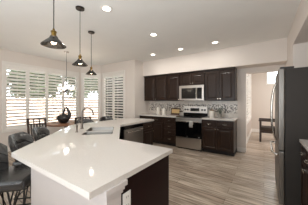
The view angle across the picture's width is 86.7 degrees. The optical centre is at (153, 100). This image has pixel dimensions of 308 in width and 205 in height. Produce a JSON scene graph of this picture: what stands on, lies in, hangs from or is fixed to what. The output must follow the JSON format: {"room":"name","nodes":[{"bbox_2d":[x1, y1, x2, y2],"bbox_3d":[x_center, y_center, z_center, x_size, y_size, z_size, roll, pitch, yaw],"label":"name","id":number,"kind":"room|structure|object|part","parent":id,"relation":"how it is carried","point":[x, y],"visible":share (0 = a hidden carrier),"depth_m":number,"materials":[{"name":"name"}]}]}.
{"room":"kitchen","nodes":[
{"label":"kitchen","id":0,"kind":"room"},
{"bbox_2d":[0,49,79,147],"bbox_3d":[-4.727,-0.005,3.400,0.140,2.750,6.750,0,0,34],"label":"wall","id":1,"kind":"structure","parent":0,"point":[5,55],"depth_m":4.78,"materials":[{"name":"paint"}]},
{"bbox_2d":[2,61,78,132],"bbox_3d":[-3.465,-0.110,5.244,0.170,1.910,2.170,0,0,34],"label":"window","id":2,"kind":"structure","parent":1,"relation":"in","point":[6,65],"depth_m":4.92,"materials":[{"name":"white paint"}]},
{"bbox_3d":[-3.862,-0.110,4.584,0.090,1.776,0.509,0,0,34],"label":"shutter panel","id":3,"kind":"part","parent":2,"relation":"part of","materials":[{"name":"paint"}]},
{"bbox_3d":[-3.575,-0.110,5.009,0.090,1.776,0.509,0,0,34],"label":"shutter panel","id":4,"kind":"part","parent":2,"relation":"part of","materials":[{"name":"paint"}]},
{"bbox_3d":[-3.288,-0.110,5.434,0.090,1.776,0.509,0,0,34],"label":"shutter panel","id":5,"kind":"part","parent":2,"relation":"part of","materials":[{"name":"paint"}]},
{"bbox_3d":[-3.001,-0.110,5.859,0.090,1.776,0.509,0,0,34],"label":"shutter panel","id":6,"kind":"part","parent":2,"relation":"part of","materials":[{"name":"paint"}]},
{"bbox_2d":[31,168,120,204],"bbox_3d":[-0.872,0.931,2.625,1.072,0.878,3.495,0,0,-5],"label":"wall","id":7,"kind":"structure","parent":0,"point":[44,190],"depth_m":1.26,"materials":[{"name":"paint"}]},
{"bbox_2d":[11,118,172,199],"bbox_3d":[-0.725,0.474,2.637,1.649,0.036,3.701,0,0,-4],"label":"countertop","id":8,"kind":"structure","parent":7,"relation":"on","point":[87,165],"depth_m":1.34,"materials":[{"name":"white stone"}]},
{"bbox_2d":[80,107,93,128],"bbox_3d":[-1.095,0.281,2.662,0.222,0.351,0.132,0,0,-11],"label":"faucet","id":9,"kind":"object","parent":8,"relation":"on","point":[81,120],"visible":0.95,"depth_m":2.68,"materials":[{"name":"silver metal"}]},
{"bbox_3d":[-1.099,0.226,2.700,0.196,0.241,0.023,0,0,-11],"label":"spout","id":10,"kind":"part","parent":9,"relation":"part of","materials":[{"name":"silver metal"}]},
{"bbox_2d":[82,127,113,134],"bbox_3d":[-0.840,0.558,2.552,0.403,0.196,0.668,0,0,-11],"label":"sink","id":11,"kind":"object","parent":8,"relation":"in","point":[109,129],"visible":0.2,"depth_m":2.83,"materials":[{"name":"metal"}]},
{"bbox_3d":[-0.796,0.558,2.328,0.403,0.196,0.213,0,0,-11],"label":"bowl","id":12,"kind":"part","parent":11,"relation":"part of","materials":[{"name":"metal"}]},
{"bbox_3d":[-0.866,0.558,2.684,0.403,0.196,0.398,0,0,-11],"label":"bowl","id":13,"kind":"part","parent":11,"relation":"part of","materials":[{"name":"metal"}]},
{"bbox_2d":[95,179,127,201],"bbox_3d":[-0.291,0.529,1.004,0.191,0.075,0.166,0,0,34],"label":"trim","id":14,"kind":"structure","parent":7,"relation":"attached to","point":[114,191],"depth_m":0.94,"materials":[{"name":"paint"}]},
{"bbox_2d":[80,65,101,116],"bbox_3d":[-2.416,-0.005,6.297,0.771,2.750,0.140,0,0,-10],"label":"wall","id":15,"kind":"structure","parent":0,"point":[96,68],"depth_m":6.25,"materials":[{"name":"paint"}]},
{"bbox_2d":[81,73,100,121],"bbox_3d":[-2.413,-0.110,6.282,0.701,1.910,0.170,0,0,-10],"label":"window","id":16,"kind":"structure","parent":15,"relation":"in","point":[83,75],"depth_m":6.24,"materials":[{"name":"white paint"}]},
{"bbox_2d":[102,59,134,117],"bbox_3d":[-1.294,-0.005,5.908,1.650,2.750,0.140,0,0,33],"label":"wall","id":17,"kind":"structure","parent":0,"point":[128,66],"depth_m":5.55,"materials":[{"name":"paint"}]},
{"bbox_2d":[102,70,124,119],"bbox_3d":[-1.466,-0.110,6.002,1.190,1.910,0.170,0,0,33],"label":"window","id":18,"kind":"structure","parent":17,"relation":"in","point":[113,83],"depth_m":5.98,"materials":[{"name":"white paint"}]},
{"bbox_3d":[-1.712,-0.110,6.114,0.532,1.776,0.090,0,0,33],"label":"shutter panel","id":19,"kind":"part","parent":18,"relation":"part of","materials":[{"name":"paint"}]},
{"bbox_3d":[-1.434,-0.110,6.050,1.080,1.800,0.006,0,0,33],"label":"pane","id":20,"kind":"part","parent":18,"relation":"part of","materials":[{"name":"white wood"}]},
{"bbox_3d":[-1.262,-0.110,5.822,0.532,1.776,0.090,0,0,33],"label":"shutter panel","id":21,"kind":"part","parent":18,"relation":"part of","materials":[{"name":"paint"}]},
{"bbox_2d":[135,60,148,117],"bbox_3d":[-0.460,-0.005,5.792,0.140,2.750,0.850,0,0,34],"label":"wall","id":22,"kind":"structure","parent":0,"point":[141,106],"depth_m":5.61,"materials":[{"name":"paint"}]},
{"bbox_2d":[0,132,284,204],"bbox_3d":[0.053,1.410,3.173,8.340,0.080,12.000,0,0,34],"label":"floor","id":23,"kind":"structure","parent":0,"point":[202,177],"depth_m":2.96,"materials":[{"name":"brown wood"}]},
{"bbox_2d":[0,143,30,204],"bbox_3d":[-1.455,0.892,1.619,0.514,0.955,0.472,0,0,-11],"label":"bar stool","id":24,"kind":"object","parent":23,"relation":"on","point":[12,178],"visible":0.77,"depth_m":1.58,"materials":[{"name":"black leather"}]},
{"bbox_3d":[-1.610,0.593,1.589,0.198,0.355,0.472,0,0,-11],"label":"backrest","id":25,"kind":"part","parent":24,"relation":"part of","materials":[{"name":"black leather"}]},
{"bbox_3d":[-1.590,1.094,1.765,0.167,0.552,0.141,0,0,34],"label":"leg","id":26,"kind":"part","parent":24,"relation":"part of","materials":[{"name":"black metal"}]},
{"bbox_3d":[-1.404,0.760,1.629,0.395,0.090,0.430,0,0,-11],"label":"seat","id":27,"kind":"part","parent":24,"relation":"part of","materials":[{"name":"black leather"}]},
{"bbox_3d":[-1.232,1.094,1.490,0.167,0.552,0.141,0,0,34],"label":"leg","id":28,"kind":"part","parent":24,"relation":"part of","materials":[{"name":"black metal"}]},
{"bbox_2d":[8,132,33,204],"bbox_3d":[-1.555,0.892,2.132,0.514,0.955,0.472,0,0,-11],"label":"bar stool","id":29,"kind":"object","parent":23,"relation":"on","point":[16,141],"visible":0.35,"depth_m":2.04,"materials":[{"name":"black leather"}]},
{"bbox_3d":[-1.625,1.094,1.946,0.141,0.552,0.167,0,0,34],"label":"leg","id":30,"kind":"part","parent":29,"relation":"part of","materials":[{"name":"black metal"}]},
{"bbox_3d":[-1.504,0.760,2.143,0.395,0.090,0.430,0,0,-11],"label":"seat","id":31,"kind":"part","parent":29,"relation":"part of","materials":[{"name":"black leather"}]},
{"bbox_3d":[-1.710,0.593,2.102,0.198,0.355,0.472,0,0,-11],"label":"backrest","id":32,"kind":"part","parent":29,"relation":"part of","materials":[{"name":"black leather"}]},
{"bbox_2d":[26,118,46,140],"bbox_3d":[-2.710,0.885,3.960,0.426,0.973,0.470,0,0,-3],"label":"dining chair","id":33,"kind":"object","parent":23,"relation":"on","point":[27,119],"visible":0.26,"depth_m":3.74,"materials":[{"name":"brown wood"}]},
{"bbox_3d":[-2.895,0.885,3.760,0.036,0.973,0.088,0,0,-3],"label":"leg","id":34,"kind":"part","parent":33,"relation":"part of","materials":[{"name":"brown wood"}]},
{"bbox_3d":[-2.700,0.613,3.763,0.390,0.427,0.067,0,0,-3],"label":"backrest","id":35,"kind":"part","parent":33,"relation":"part of","materials":[{"name":"brown wood"}]},
{"bbox_2d":[32,126,49,140],"bbox_3d":[-1.655,0.892,2.646,0.514,0.955,0.472,0,0,-11],"label":"bar stool","id":36,"kind":"object","parent":23,"relation":"on","point":[39,132],"visible":0.19,"depth_m":2.63,"materials":[{"name":"black leather"}]},
{"bbox_2d":[47,121,74,127],"bbox_3d":[-2.445,0.990,4.556,0.990,0.760,0.990,0,0,34],"label":"dining table","id":37,"kind":"object","parent":23,"relation":"on","point":[52,124],"visible":0.3,"depth_m":4.23,"materials":[{"name":"brown wood"}]},
{"bbox_2d":[56,107,70,122],"bbox_3d":[-2.515,0.384,4.568,0.384,0.452,0.364,0,0,0],"label":"vase","id":38,"kind":"object","parent":37,"relation":"on","point":[63,118],"visible":0.98,"depth_m":4.49,"materials":[{"name":"grey ceramic"}]},
{"bbox_3d":[-2.458,0.340,4.568,0.269,0.364,0.092,0,0,0],"label":"handle","id":39,"kind":"part","parent":38,"relation":"part of","materials":[{"name":"grey ceramic"}]},
{"bbox_2d":[74,116,90,123],"bbox_3d":[-1.959,0.885,4.240,0.470,0.973,0.426,0,0,36],"label":"dining chair","id":40,"kind":"object","parent":23,"relation":"on","point":[89,117],"visible":0.09,"depth_m":4.02,"materials":[{"name":"brown wood"}]},
{"bbox_2d":[76,118,93,122],"bbox_3d":[-1.491,0.892,3.744,0.514,0.955,0.472,0,0,34],"label":"bar stool","id":41,"kind":"object","parent":23,"relation":"on","point":[85,120],"visible":0.11,"depth_m":3.90,"materials":[{"name":"black leather"}]},
{"bbox_2d":[99,116,112,120],"bbox_3d":[-1.139,0.892,4.266,0.514,0.955,0.472,0,0,34],"label":"bar stool","id":42,"kind":"object","parent":23,"relation":"on","point":[104,118],"visible":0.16,"depth_m":4.39,"materials":[{"name":"black leather"}]},
{"bbox_2d":[119,123,142,142],"bbox_3d":[-0.612,0.932,3.571,0.571,0.875,0.600,0,0,34],"label":"dishwasher","id":43,"kind":"object","parent":23,"relation":"on","point":[134,133],"visible":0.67,"depth_m":3.39,"materials":[{"name":"black metal"}]},
{"bbox_3d":[-0.424,0.912,3.444,0.023,0.675,0.594,0,0,34],"label":"door","id":44,"kind":"part","parent":43,"relation":"part of","materials":[{"name":"silver metal"}]},
{"bbox_3d":[-0.424,0.534,3.444,0.023,0.072,0.594,0,0,34],"label":"control panel","id":45,"kind":"part","parent":43,"relation":"part of","materials":[{"name":"black glass"}]},
{"bbox_2d":[121,155,168,204],"bbox_3d":[-0.318,0.932,1.496,0.720,0.876,0.671,0,0,34],"label":"base cabinet","id":46,"kind":"object","parent":23,"relation":"on","point":[150,185],"visible":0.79,"depth_m":1.29,"materials":[{"name":"brown wood"}]},
{"bbox_2d":[123,190,130,204],"bbox_3d":[-0.175,0.645,1.053,0.009,0.114,0.070,0,0,34],"label":"wall outlet","id":47,"kind":"object","parent":46,"relation":"attached to","point":[126,196],"visible":1,"depth_m":1.05,"materials":[{"name":"plastic"}]},
{"bbox_2d":[140,115,151,118],"bbox_3d":[-0.134,0.932,5.680,0.513,0.876,0.643,0,0,34],"label":"base cabinet","id":48,"kind":"object","parent":23,"relation":"on","point":[143,117],"visible":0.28,"depth_m":5.42,"materials":[{"name":"brown wood"}]},
{"bbox_2d":[139,113,179,117],"bbox_3d":[0.235,0.474,5.445,1.395,0.036,0.621,0,0,34],"label":"countertop","id":49,"kind":"structure","parent":48,"relation":"on","point":[147,114],"depth_m":5.24,"materials":[{"name":"white stone"}]},
{"bbox_2d":[171,108,182,114],"bbox_3d":[0.756,0.346,5.381,0.425,0.224,0.069,0,0,34],"label":"cutting board","id":50,"kind":"object","parent":49,"relation":"on","point":[174,111],"visible":0.98,"depth_m":5.39,"materials":[{"name":"brown wood"}]},
{"bbox_3d":[0.721,0.339,5.406,0.280,0.130,0.026,0,-12,34],"label":"maple panel","id":51,"kind":"part","parent":50,"relation":"part of","materials":[{"name":"brown wood"}]},
{"bbox_2d":[143,121,153,144],"bbox_3d":[-0.340,0.932,4.005,0.578,0.876,0.408,0,0,34],"label":"base cabinet","id":52,"kind":"object","parent":23,"relation":"on","point":[148,130],"visible":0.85,"depth_m":3.87,"materials":[{"name":"brown wood"}]},
{"bbox_3d":[-0.140,0.591,3.870,0.020,0.158,0.382,0,0,34],"label":"drawer","id":53,"kind":"part","parent":52,"relation":"part of","materials":[{"name":"brown wood"}]},
{"bbox_3d":[-0.140,0.966,3.870,0.020,0.572,0.382,0,0,34],"label":"door","id":54,"kind":"part","parent":52,"relation":"part of","materials":[{"name":"brown wood"}]},
{"bbox_2d":[152,116,164,144],"bbox_3d":[0.266,0.932,5.410,0.448,0.876,0.643,0,0,34],"label":"base cabinet","id":55,"kind":"object","parent":23,"relation":"on","point":[158,123],"visible":0.52,"depth_m":5.16,"materials":[{"name":"brown wood"}]},
{"bbox_3d":[0.113,0.591,5.183,0.422,0.158,0.020,0,0,34],"label":"drawer","id":56,"kind":"part","parent":55,"relation":"part of","materials":[{"name":"brown wood"}]},
{"bbox_3d":[0.113,0.966,5.183,0.422,0.572,0.020,0,0,34],"label":"door","id":57,"kind":"part","parent":55,"relation":"part of","materials":[{"name":"brown wood"}]},
{"bbox_2d":[164,117,176,146],"bbox_3d":[0.630,0.932,5.164,0.428,0.876,0.643,0,0,34],"label":"base cabinet","id":58,"kind":"object","parent":23,"relation":"on","point":[169,122],"visible":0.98,"depth_m":4.93,"materials":[{"name":"brown wood"}]},
{"bbox_3d":[0.477,0.595,4.937,0.402,0.162,0.020,0,0,34],"label":"drawer","id":59,"kind":"part","parent":58,"relation":"part of","materials":[{"name":"brown wood"}]},
{"bbox_3d":[0.477,0.762,4.937,0.402,0.157,0.020,0,0,34],"label":"drawer","id":60,"kind":"part","parent":58,"relation":"part of","materials":[{"name":"brown wood"}]},
{"bbox_3d":[0.477,0.935,4.937,0.402,0.172,0.020,0,0,34],"label":"drawer","id":61,"kind":"part","parent":58,"relation":"part of","materials":[{"name":"brown wood"}]},
{"bbox_3d":[0.477,1.140,4.937,0.402,0.222,0.020,0,0,34],"label":"drawer","id":62,"kind":"part","parent":58,"relation":"part of","materials":[{"name":"brown wood"}]},
{"bbox_2d":[176,106,207,150],"bbox_3d":[1.110,0.767,4.811,0.756,1.205,0.686,0,0,34],"label":"range","id":63,"kind":"object","parent":23,"relation":"on","point":[187,137],"visible":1,"depth_m":4.63,"materials":[{"name":"silver metal"}]},
{"bbox_3d":[0.963,1.179,4.593,0.748,0.293,0.038,0,0,34],"label":"storage drawer","id":64,"kind":"part","parent":63,"relation":"part of","materials":[{"name":"silver metal"}]},
{"bbox_3d":[0.962,0.810,4.591,0.748,0.430,0.042,0,0,34],"label":"oven door","id":65,"kind":"part","parent":63,"relation":"part of","materials":[{"name":"black glass"}]},
{"bbox_2d":[176,115,206,117],"bbox_3d":[1.115,0.459,4.819,0.756,0.022,0.572,0,0,34],"label":"cooktop","id":66,"kind":"object","parent":63,"relation":"in","point":[181,116],"depth_m":4.71,"materials":[{"name":"black glass"}]},
{"bbox_2d":[202,119,236,155],"bbox_3d":[1.762,0.932,4.401,0.778,0.876,0.643,0,0,34],"label":"base cabinet","id":67,"kind":"object","parent":23,"relation":"on","point":[219,137],"visible":1,"depth_m":4.16,"materials":[{"name":"brown wood"}]},
{"bbox_3d":[1.449,0.591,4.282,0.366,0.158,0.020,0,0,34],"label":"drawer","id":68,"kind":"part","parent":67,"relation":"part of","materials":[{"name":"brown wood"}]},
{"bbox_3d":[1.452,0.966,4.280,0.373,0.572,0.020,0,0,34],"label":"door","id":69,"kind":"part","parent":67,"relation":"part of","materials":[{"name":"brown wood"}]},
{"bbox_2d":[202,116,237,120],"bbox_3d":[1.780,0.474,4.403,0.802,0.036,0.621,0,0,34],"label":"countertop","id":70,"kind":"structure","parent":67,"relation":"on","point":[207,117],"depth_m":4.25,"materials":[{"name":"white stone"}]},
{"bbox_2d":[209,109,214,117],"bbox_3d":[1.611,0.333,4.534,0.143,0.247,0.143,0,0,34],"label":"canister","id":71,"kind":"object","parent":70,"relation":"on","point":[211,112],"visible":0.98,"depth_m":4.48,"materials":[{"name":"white ceramic"}]},
{"bbox_2d":[217,109,222,117],"bbox_3d":[1.816,0.315,4.464,0.218,0.283,0.217,0,0,11],"label":"potted plant","id":72,"kind":"object","parent":70,"relation":"on","point":[219,114],"visible":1,"depth_m":4.42,"materials":[{"name":"green plant"}]},
{"bbox_3d":[1.769,0.591,4.066,0.366,0.158,0.020,0,0,34],"label":"drawer","id":73,"kind":"part","parent":67,"relation":"part of","materials":[{"name":"brown wood"}]},
{"bbox_3d":[1.766,0.966,4.068,0.373,0.572,0.020,0,0,34],"label":"door","id":74,"kind":"part","parent":67,"relation":"part of","materials":[{"name":"brown wood"}]},
{"bbox_2d":[259,118,274,141],"bbox_3d":[3.993,0.940,5.569,0.693,0.861,0.660,0,0,34],"label":"armchair","id":75,"kind":"object","parent":23,"relation":"on","point":[262,129],"visible":0.4,"depth_m":5.47,"materials":[{"name":"brown wood"}]},
{"bbox_3d":[3.585,1.025,5.494,0.055,0.690,0.055,0,0,34],"label":"leg","id":76,"kind":"part","parent":75,"relation":"part of","materials":[{"name":"brown wood"}]},
{"bbox_2d":[261,125,274,131],"bbox_3d":[3.959,0.945,5.592,0.570,0.130,0.510,0,0,34],"label":"seat cushion","id":77,"kind":"object","parent":75,"relation":"on","point":[263,128],"depth_m":5.44,"materials":[{"name":"brown fabric"}]},
{"bbox_2d":[270,66,307,204],"bbox_3d":[2.167,0.469,2.232,0.940,1.801,0.905,0,0,34],"label":"refrigerator","id":78,"kind":"object","parent":23,"relation":"on","point":[290,88],"visible":1,"depth_m":2.01,"materials":[{"name":"metal"}]},
{"bbox_3d":[1.781,0.165,2.426,0.077,0.828,0.026,0,0,34],"label":"handle","id":79,"kind":"part","parent":78,"relation":"part of","materials":[{"name":"silver metal"}]},
{"bbox_3d":[1.812,0.697,2.471,0.085,0.042,0.790,0,0,34],"label":"handle","id":80,"kind":"part","parent":78,"relation":"part of","materials":[{"name":"silver metal"}]},
{"bbox_3d":[1.994,0.110,2.624,0.056,1.035,0.450,0,0,34],"label":"door","id":81,"kind":"part","parent":78,"relation":"part of","materials":[{"name":"metal"}]},
{"bbox_3d":[1.867,0.976,2.435,0.056,0.669,0.905,0,0,34],"label":"freezer drawer","id":82,"kind":"part","parent":78,"relation":"part of","materials":[{"name":"metal"}]},
{"bbox_3d":[1.739,0.110,2.246,0.056,1.035,0.450,0,0,34],"label":"door","id":83,"kind":"part","parent":78,"relation":"part of","materials":[{"name":"metal"}]},
{"bbox_2d":[299,144,307,204],"bbox_3d":[1.866,0.932,1.504,0.758,0.876,0.618,0,0,34],"label":"base cabinet","id":84,"kind":"object","parent":23,"relation":"on","point":[304,153],"visible":1,"depth_m":1.78,"materials":[{"name":"brown wood"}]},
{"bbox_2d":[299,139,307,150],"bbox_3d":[1.878,0.474,1.491,0.743,0.036,0.632,0,0,34],"label":"countertop","id":85,"kind":"structure","parent":84,"relation":"on","point":[303,142],"depth_m":1.79,"materials":[{"name":"white stone"}]},
{"bbox_3d":[1.677,0.591,1.816,0.020,0.158,0.286,0,0,34],"label":"drawer","id":86,"kind":"part","parent":84,"relation":"part of","materials":[{"name":"brown wood"}]},
{"bbox_3d":[1.675,0.966,1.813,0.020,0.572,0.293,0,0,34],"label":"door","id":87,"kind":"part","parent":84,"relation":"part of","materials":[{"name":"brown wood"}]},
{"bbox_3d":[1.508,0.966,1.565,0.020,0.572,0.293,0,0,34],"label":"door","id":88,"kind":"part","parent":84,"relation":"part of","materials":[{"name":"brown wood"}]},
{"bbox_2d":[0,0,300,64],"bbox_3d":[0.053,-1.430,3.173,8.340,0.100,12.000,0,0,34],"label":"ceiling","id":89,"kind":"structure","parent":0,"point":[121,34],"depth_m":3.02,"materials":[{"name":"paint"}]},
{"bbox_2d":[40,0,65,48],"bbox_3d":[-0.969,-0.957,1.577,0.216,0.844,0.216,0,0,34],"label":"pendant lamp","id":90,"kind":"object","parent":89,"relation":"hanging from","point":[53,42],"visible":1,"depth_m":1.57,"materials":[{"name":"brown metal"}]},
{"bbox_3d":[-0.969,-0.579,1.577,0.216,0.088,0.216,0,0,34],"label":"lamp shade","id":91,"kind":"part","parent":90,"relation":"part of","materials":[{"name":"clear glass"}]},
{"bbox_2d":[51,28,56,35],"bbox_3d":[-0.969,-0.661,1.577,0.058,0.077,0.058,0,0,34],"label":"socket","id":92,"kind":"object","parent":90,"relation":"attached to","point":[53,33],"depth_m":1.56,"materials":[{"name":"gold metal"}]},
{"bbox_2d":[57,51,74,92],"bbox_3d":[-2.457,-0.799,4.566,0.429,1.159,0.440,0,0,34],"label":"chandelier","id":93,"kind":"object","parent":89,"relation":"hanging from","point":[66,52],"visible":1,"depth_m":4.55,"materials":[{"name":"silver metal"}]},
{"bbox_3d":[-2.445,-0.875,4.556,0.011,0.970,0.011,0,0,12],"label":"stem","id":94,"kind":"part","parent":93,"relation":"part of","materials":[{"name":"silver metal"}]},
{"bbox_2d":[72,6,87,66],"bbox_3d":[-1.096,-0.955,2.416,0.216,0.849,0.216,0,0,34],"label":"pendant lamp","id":95,"kind":"object","parent":89,"relation":"hanging from","point":[79,62],"visible":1,"depth_m":2.40,"materials":[{"name":"brown metal"}]},
{"bbox_3d":[-1.096,-0.574,2.416,0.216,0.088,0.216,0,0,34],"label":"lamp shade","id":96,"kind":"part","parent":95,"relation":"part of","materials":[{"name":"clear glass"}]},
{"bbox_2d":[86,31,96,74],"bbox_3d":[-1.253,-0.955,3.257,0.216,0.849,0.216,0,0,34],"label":"pendant lamp","id":97,"kind":"object","parent":89,"relation":"hanging from","point":[90,72],"visible":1,"depth_m":3.26,"materials":[{"name":"brown metal"}]},
{"bbox_3d":[-1.253,-0.574,3.257,0.216,0.088,0.216,0,0,34],"label":"lamp shade","id":98,"kind":"part","parent":97,"relation":"part of","materials":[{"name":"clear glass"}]},
{"bbox_3d":[-1.253,-1.028,3.257,0.009,0.685,0.008,0,0,34],"label":"cord","id":99,"kind":"part","parent":97,"relation":"part of","materials":[{"name":"black metal"}]},
{"bbox_2d":[100,5,112,11],"bbox_3d":[-0.707,-1.376,2.431,0.176,0.008,0.176,0,0,34],"label":"recessed light","id":100,"kind":"object","parent":89,"relation":"in","point":[106,8],"visible":1,"depth_m":2.42,"materials":[{"name":"white paint"}]},
{"bbox_2d":[143,38,286,75],"bbox_3d":[1.367,-1.127,4.825,3.970,0.505,0.410,0,0,34],"label":"wall","id":101,"kind":"structure","parent":0,"point":[272,52],"depth_m":4.24,"materials":[{"name":"paint"}]},
{"bbox_2d":[155,64,284,150],"bbox_3d":[1.463,-0.005,5.093,4.110,2.750,0.140,0,0,34],"label":"wall","id":102,"kind":"structure","parent":0,"point":[242,73],"depth_m":4.39,"materials":[{"name":"paint"}]},
{"bbox_2d":[144,74,167,100],"bbox_3d":[0.121,-0.439,5.674,0.943,0.868,0.369,0,0,34],"label":"upper cabinet","id":103,"kind":"object","parent":102,"relation":"attached to","point":[155,86],"visible":0.98,"depth_m":5.52,"materials":[{"name":"brown wood"}]},
{"bbox_3d":[-0.148,-0.420,5.685,0.450,0.790,0.020,0,0,34],"label":"door","id":104,"kind":"part","parent":103,"relation":"part of","materials":[{"name":"brown wood"}]},
{"bbox_3d":[0.037,-0.852,5.550,0.943,0.043,0.036,0,0,34],"label":"crown moulding","id":105,"kind":"part","parent":103,"relation":"part of","materials":[{"name":"brown wood"}]},
{"bbox_3d":[0.232,-0.420,5.428,0.450,0.790,0.020,0,0,34],"label":"door","id":106,"kind":"part","parent":103,"relation":"part of","materials":[{"name":"brown wood"}]},
{"bbox_2d":[167,73,183,100],"bbox_3d":[0.699,-0.439,5.284,0.448,0.868,0.369,0,0,34],"label":"upper cabinet","id":107,"kind":"object","parent":102,"relation":"attached to","point":[174,78],"visible":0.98,"depth_m":5.16,"materials":[{"name":"brown wood"}]},
{"bbox_3d":[0.620,-0.420,5.167,0.414,0.790,0.020,0,0,34],"label":"door","id":108,"kind":"part","parent":107,"relation":"part of","materials":[{"name":"brown wood"}]},
{"bbox_2d":[180,70,204,85],"bbox_3d":[1.201,-0.669,4.946,0.758,0.408,0.369,0,0,34],"label":"upper cabinet","id":109,"kind":"object","parent":102,"relation":"attached to","point":[193,77],"visible":0.99,"depth_m":4.81,"materials":[{"name":"brown wood"}]},
{"bbox_3d":[0.970,-0.650,4.931,0.358,0.330,0.020,0,0,34],"label":"door","id":110,"kind":"part","parent":109,"relation":"part of","materials":[{"name":"brown wood"}]},
{"bbox_2d":[179,85,204,99],"bbox_3d":[1.179,-0.239,4.913,0.752,0.435,0.435,0,0,34],"label":"microwave","id":111,"kind":"object","parent":109,"relation":"attached to","point":[191,92],"visible":0.94,"depth_m":4.75,"materials":[{"name":"silver metal"}]},
{"bbox_3d":[1.299,-0.225,4.644,0.140,0.315,0.028,0,0,34],"label":"control panel","id":112,"kind":"part","parent":111,"relation":"part of","materials":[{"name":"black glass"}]},
{"bbox_3d":[1.117,-0.852,4.822,0.758,0.043,0.036,0,0,34],"label":"crown moulding","id":113,"kind":"part","parent":109,"relation":"part of","materials":[{"name":"brown wood"}]},
{"bbox_3d":[1.273,-0.650,4.726,0.358,0.330,0.020,0,0,34],"label":"door","id":114,"kind":"part","parent":109,"relation":"part of","materials":[{"name":"brown wood"}]},
{"bbox_2d":[149,104,236,112],"bbox_3d":[1.053,0.217,5.272,2.950,0.245,0.005,0,0,34],"label":"backsplash","id":115,"kind":"structure","parent":102,"relation":"attached to","point":[226,108],"depth_m":4.91,"materials":[{"name":"tile"}]},
{"bbox_2d":[149,100,236,117],"bbox_3d":[1.057,0.213,5.277,2.950,0.486,0.008,0,0,34],"label":"backsplash","id":116,"kind":"structure","parent":102,"relation":"attached to","point":[234,115],"depth_m":5.11,"materials":[{"name":"tile"}]},
{"bbox_2d":[204,67,236,100],"bbox_3d":[1.839,-0.439,4.515,0.778,0.868,0.369,0,0,34],"label":"upper cabinet","id":117,"kind":"object","parent":102,"relation":"attached to","point":[221,83],"visible":1,"depth_m":4.37,"materials":[{"name":"brown wood"}]},
{"bbox_3d":[1.604,-0.420,4.503,0.368,0.790,0.020,0,0,34],"label":"door","id":118,"kind":"part","parent":117,"relation":"part of","materials":[{"name":"brown wood"}]},
{"bbox_3d":[1.756,-0.852,4.391,0.778,0.043,0.036,0,0,34],"label":"crown moulding","id":119,"kind":"part","parent":117,"relation":"part of","materials":[{"name":"brown wood"}]},
{"bbox_3d":[1.916,-0.420,4.293,0.368,0.790,0.020,0,0,34],"label":"door","id":120,"kind":"part","parent":117,"relation":"part of","materials":[{"name":"brown wood"}]},
{"bbox_2d":[237,147,245,152],"bbox_3d":[2.402,1.315,4.450,0.205,0.110,0.155,0,0,34],"label":"baseboard","id":121,"kind":"structure","parent":102,"relation":"attached to","point":[239,149],"depth_m":4.39,"materials":[{"name":"white paint"}]},
{"bbox_2d":[247,120,250,136],"bbox_3d":[3.363,-0.005,5.952,0.140,2.750,3.410,0,0,34],"label":"wall","id":122,"kind":"structure","parent":0,"point":[249,123],"depth_m":5.98,"materials":[{"name":"paint"}]},
{"bbox_2d":[247,74,250,123],"bbox_3d":[3.397,-0.210,5.953,0.135,1.920,2.610,0,0,34],"label":"window","id":123,"kind":"structure","parent":122,"relation":"in","point":[248,75],"depth_m":6.31,"materials":[{"name":"white paint"}]},
{"bbox_3d":[3.244,-0.210,5.684,0.074,1.760,0.608,0,0,34],"label":"shutter panel","id":124,"kind":"part","parent":123,"relation":"part of","materials":[{"name":"paint"}]},
{"bbox_3d":[3.587,-0.210,6.192,0.074,1.760,0.608,0,0,34],"label":"shutter panel","id":125,"kind":"part","parent":123,"relation":"part of","materials":[{"name":"paint"}]},
{"bbox_3d":[3.929,-0.210,6.700,0.074,1.760,0.608,0,0,34],"label":"shutter panel","id":126,"kind":"part","parent":123,"relation":"part of","materials":[{"name":"paint"}]},
{"bbox_2d":[251,73,274,128],"bbox_3d":[5.562,-0.005,6.610,3.050,2.750,0.140,0,0,34],"label":"wall","id":127,"kind":"structure","parent":0,"point":[261,93],"depth_m":7.13,"materials":[{"name":"paint"}]},
{"bbox_2d":[266,73,274,84],"bbox_3d":[5.232,-1.000,6.800,0.910,0.600,0.125,0,0,34],"label":"window","id":128,"kind":"structure","parent":127,"relation":"in","point":[267,83],"depth_m":6.98,"materials":[{"name":"white paint"}]},
{"bbox_2d":[285,0,307,67],"bbox_3d":[1.183,-0.005,0.270,0.820,2.750,8.170,0,0,34],"label":"wall","id":129,"kind":"structure","parent":0,"point":[297,39],"depth_m":2.76,"materials":[{"name":"paint"}]},
{"label":"outside","id":130,"kind":"structure","parent":0,"visible":0},
{"bbox_3d":[-1.349,1.530,6.941,22.000,0.120,22.000,0,0,34],"label":"ground","id":131,"kind":"structure","parent":130,"visible":0},
{"bbox_2d":[7,70,61,98],"bbox_3d":[-7.228,-0.789,10.050,3.128,4.524,3.092,0,0,34],"label":"tree","id":132,"kind":"object","parent":131,"relation":"on","point":[9,70],"visible":0.2,"depth_m":9.45,"materials":[{"name":"green plant"}]},
{"bbox_2d":[7,98,97,125],"bbox_3d":[-3.573,0.670,4.485,9.540,1.600,15.440,0,0,34],"label":"wall","id":133,"kind":"structure","parent":131,"relation":"on","point":[7,98],"depth_m":8.72,"materials":[{"name":"paint"}]},
{"bbox_2d":[65,77,97,98],"bbox_3d":[-5.394,-0.935,12.573,3.182,4.815,3.106,0,0,21],"label":"tree","id":134,"kind":"object","parent":131,"relation":"on","point":[65,77],"visible":0.12,"depth_m":11.94,"materials":[{"name":"green plant"}]}
]}

